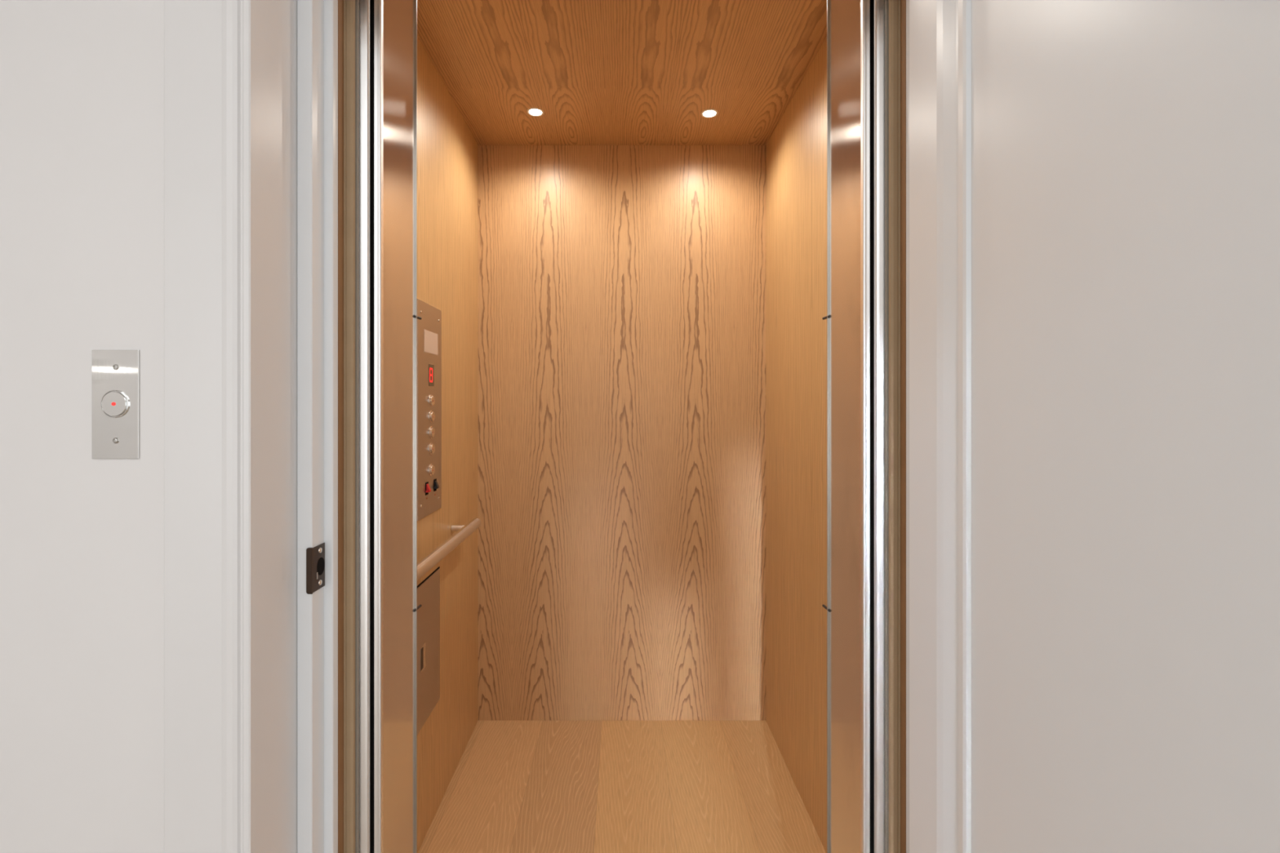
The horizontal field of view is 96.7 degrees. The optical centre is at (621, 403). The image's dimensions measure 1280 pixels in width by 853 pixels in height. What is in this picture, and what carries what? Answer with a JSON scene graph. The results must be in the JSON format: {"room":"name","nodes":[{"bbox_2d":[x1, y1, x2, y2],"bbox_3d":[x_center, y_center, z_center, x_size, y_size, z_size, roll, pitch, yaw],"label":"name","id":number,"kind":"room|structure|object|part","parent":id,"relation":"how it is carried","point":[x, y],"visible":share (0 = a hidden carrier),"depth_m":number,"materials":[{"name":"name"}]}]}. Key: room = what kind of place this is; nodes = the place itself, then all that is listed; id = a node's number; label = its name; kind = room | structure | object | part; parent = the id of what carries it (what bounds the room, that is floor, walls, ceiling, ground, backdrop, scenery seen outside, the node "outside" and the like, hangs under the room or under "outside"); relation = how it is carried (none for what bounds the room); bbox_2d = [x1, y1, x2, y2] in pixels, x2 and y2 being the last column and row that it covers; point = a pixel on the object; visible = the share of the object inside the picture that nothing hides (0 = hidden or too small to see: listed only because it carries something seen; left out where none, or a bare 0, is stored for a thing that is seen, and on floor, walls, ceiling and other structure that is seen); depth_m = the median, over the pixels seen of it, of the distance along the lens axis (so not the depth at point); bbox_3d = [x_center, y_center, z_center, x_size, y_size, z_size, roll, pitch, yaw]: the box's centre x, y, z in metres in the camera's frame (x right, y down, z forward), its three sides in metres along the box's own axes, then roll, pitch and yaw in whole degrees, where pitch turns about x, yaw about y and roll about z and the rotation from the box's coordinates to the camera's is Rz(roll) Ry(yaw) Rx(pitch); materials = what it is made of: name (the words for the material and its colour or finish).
{"room":"elevator landing","nodes":[
{"label":"elevator landing","id":0,"kind":"room"},
{"bbox_2d":[0,0,164,852],"bbox_3d":[0.000,-0.027,0.819,4.400,2.740,0.141,0,0,0],"label":"wall","id":1,"kind":"structure","parent":0,"point":[82,82],"depth_m":0.75,"materials":[{"name":"paint"}]},
{"bbox_2d":[92,350,139,458],"bbox_3d":[-0.665,0.001,0.745,0.061,0.143,0.006,0,0,0],"label":"elevator call button","id":2,"kind":"object","parent":1,"relation":"attached to","point":[115,373],"visible":1,"depth_m":0.75,"materials":[{"name":"metal"}]},
{"bbox_2d":[164,0,297,852],"bbox_3d":[-0.537,0.295,0.810,0.115,2.096,0.157,0,0,0],"label":"trim","id":3,"kind":"structure","parent":1,"relation":"attached to","point":[230,66],"depth_m":0.74,"materials":[{"name":"paint"}]},
{"bbox_2d":[297,0,337,852],"bbox_3d":[-0.462,0.350,0.864,0.035,1.986,0.051,0,0,0],"label":"trim","id":4,"kind":"structure","parent":1,"relation":"attached to","point":[317,20],"depth_m":0.85,"materials":[{"name":"paint"}]},
{"bbox_2d":[306,542,324,594],"bbox_3d":[-0.458,0.246,0.854,0.009,0.068,0.037,0,0,6],"label":"strike plate","id":5,"kind":"object","parent":4,"relation":"attached to","point":[315,556],"visible":1,"depth_m":0.84,"materials":[{"name":"brown metal"}]},
{"bbox_3d":[-0.456,0.246,0.855,0.001,0.066,0.035,0,0,0],"label":"plate","id":6,"kind":"part","parent":5,"relation":"part of","materials":[{"name":"brown metal"}]},
{"bbox_2d":[337,0,343,852],"bbox_3d":[-0.472,0.311,0.899,0.056,2.063,0.018,0,0,0],"label":"trim","id":7,"kind":"structure","parent":1,"relation":"attached to","point":[340,2],"depth_m":0.90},
{"bbox_2d":[343,0,355,852],"bbox_3d":[-0.465,0.311,0.913,0.070,2.063,0.010,0,0,0],"label":"trim","id":8,"kind":"structure","parent":1,"relation":"attached to","point":[348,5],"depth_m":0.91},
{"bbox_2d":[355,0,369,852],"bbox_3d":[-0.458,0.277,0.929,0.084,2.133,0.021,0,0,0],"label":"chrome strip","id":9,"kind":"object","parent":1,"relation":"attached to","point":[362,6],"visible":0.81,"depth_m":0.93,"materials":[{"name":"silver metal"}]},
{"bbox_2d":[874,0,888,852],"bbox_3d":[0.458,0.277,0.929,0.084,2.133,0.021,0,0,0],"label":"chrome strip","id":10,"kind":"object","parent":1,"relation":"attached to","point":[881,6],"visible":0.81,"depth_m":0.93,"materials":[{"name":"silver metal"}]},
{"bbox_2d":[888,0,900,852],"bbox_3d":[0.465,0.311,0.913,0.070,2.063,0.010,0,0,0],"label":"trim","id":11,"kind":"structure","parent":1,"relation":"attached to","point":[894,5],"depth_m":0.91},
{"bbox_2d":[900,0,906,852],"bbox_3d":[0.472,0.311,0.899,0.056,2.063,0.018,0,0,0],"label":"trim","id":12,"kind":"structure","parent":1,"relation":"attached to","point":[903,2],"depth_m":0.90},
{"bbox_2d":[906,0,909,852],"bbox_3d":[0.462,0.350,0.864,0.035,1.986,0.051,0,0,0],"label":"trim","id":13,"kind":"structure","parent":1,"relation":"attached to","point":[907,1],"depth_m":0.89,"materials":[{"name":"paint"}]},
{"bbox_2d":[909,0,1279,852],"bbox_3d":[0.406,0.348,0.385,0.101,1.974,0.900,0,0,0],"label":"door","id":14,"kind":"structure","parent":1,"relation":"in","point":[1095,184],"depth_m":0.52,"materials":[{"name":"paint"}]},
{"bbox_2d":[417,36,478,852],"bbox_3d":[-0.620,0.124,1.685,0.020,2.437,1.451,0,0,0],"label":"wall","id":15,"kind":"structure","parent":0,"point":[447,151],"depth_m":2.02,"materials":[{"name":"brown wood"}]},
{"bbox_2d":[417,566,439,734],"bbox_3d":[-0.608,0.764,1.780,0.003,0.442,0.240,0,0,0],"label":"access panel","id":16,"kind":"object","parent":15,"relation":"attached to","point":[428,590],"visible":0.77,"depth_m":1.78,"materials":[{"name":"metal"}]},
{"bbox_2d":[417,298,441,521],"bbox_3d":[-0.602,0.019,1.801,0.015,0.661,0.224,0,0,0],"label":"control panel","id":17,"kind":"object","parent":15,"relation":"attached to","point":[429,327],"visible":0.99,"depth_m":1.79,"materials":[{"name":"metal"}]},
{"bbox_2d":[425,481,431,495],"bbox_3d":[-0.601,0.264,1.767,0.012,0.039,0.032,0,0,0],"label":"switch","id":18,"kind":"object","parent":17,"relation":"attached to","point":[428,490],"depth_m":1.76,"materials":[{"name":"red plastic"}]},
{"bbox_2d":[433,478,439,491],"bbox_3d":[-0.601,0.265,1.845,0.012,0.039,0.032,0,0,0],"label":"switch","id":19,"kind":"object","parent":17,"relation":"attached to","point":[436,486],"depth_m":1.84,"materials":[{"name":"black plastic"}]},
{"bbox_2d":[417,518,480,580],"bbox_3d":[-0.567,0.447,1.726,0.083,0.038,0.802,0,0,0],"label":"handrail","id":20,"kind":"object","parent":15,"relation":"attached to","point":[434,557],"visible":0.56,"depth_m":1.74,"materials":[{"name":"metal"}]},
{"bbox_2d":[478,145,765,720],"bbox_3d":[0.000,0.115,2.421,1.260,2.457,0.020,0,0,0],"label":"wall","id":21,"kind":"structure","parent":0,"point":[622,288],"depth_m":2.41,"materials":[{"name":"brown wood"}]},
{"bbox_2d":[417,0,826,145],"bbox_3d":[0.000,-1.104,1.683,1.220,0.020,1.456,0,0,0],"label":"ceiling","id":22,"kind":"structure","parent":0,"point":[599,72],"depth_m":1.84,"materials":[{"name":"brown wood"}]},
{"bbox_2d":[526,107,543,116],"bbox_3d":[-0.325,-1.093,2.135,0.064,0.003,0.064,0,0,0],"label":"recessed light","id":23,"kind":"object","parent":22,"relation":"in","point":[535,112],"visible":1,"depth_m":2.13,"materials":[{"name":"white"}]},
{"bbox_2d":[701,109,718,118],"bbox_3d":[0.330,-1.093,2.145,0.064,0.003,0.064,0,0,0],"label":"recessed light","id":24,"kind":"object","parent":22,"relation":"in","point":[708,113],"visible":1,"depth_m":2.14,"materials":[{"name":"white"}]},
{"bbox_2d":[417,720,826,852],"bbox_3d":[0.000,1.358,1.683,1.220,0.030,1.456,0,0,0],"label":"floor","id":25,"kind":"structure","parent":0,"point":[515,786],"depth_m":1.97,"materials":[{"name":"brown wood"}]},
{"bbox_2d":[369,0,422,852],"bbox_3d":[-0.501,0.124,1.038,0.208,2.433,0.181,0,0,0],"label":"elevator door","id":26,"kind":"structure","parent":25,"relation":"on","point":[393,317],"depth_m":1.00,"materials":[{"name":"metal"}]},
{"bbox_3d":[-0.504,0.124,1.031,0.203,2.433,0.145,0,0,0],"label":"reveal panel","id":27,"kind":"part","parent":26,"relation":"part of","materials":[{"name":"metal"}]},
{"bbox_2d":[822,0,874,852],"bbox_3d":[0.501,0.124,1.038,0.208,2.433,0.181,0,0,0],"label":"elevator door","id":28,"kind":"structure","parent":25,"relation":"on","point":[850,317],"depth_m":1.01,"materials":[{"name":"metal"}]},
{"bbox_3d":[0.504,0.124,1.031,0.203,2.433,0.145,0,0,0],"label":"reveal panel","id":29,"kind":"part","parent":28,"relation":"part of","materials":[{"name":"metal"}]},
{"bbox_2d":[765,36,826,852],"bbox_3d":[0.620,0.124,1.685,0.020,2.437,1.451,0,0,0],"label":"wall","id":30,"kind":"structure","parent":0,"point":[796,151],"depth_m":1.96,"materials":[{"name":"brown wood"}]}
]}

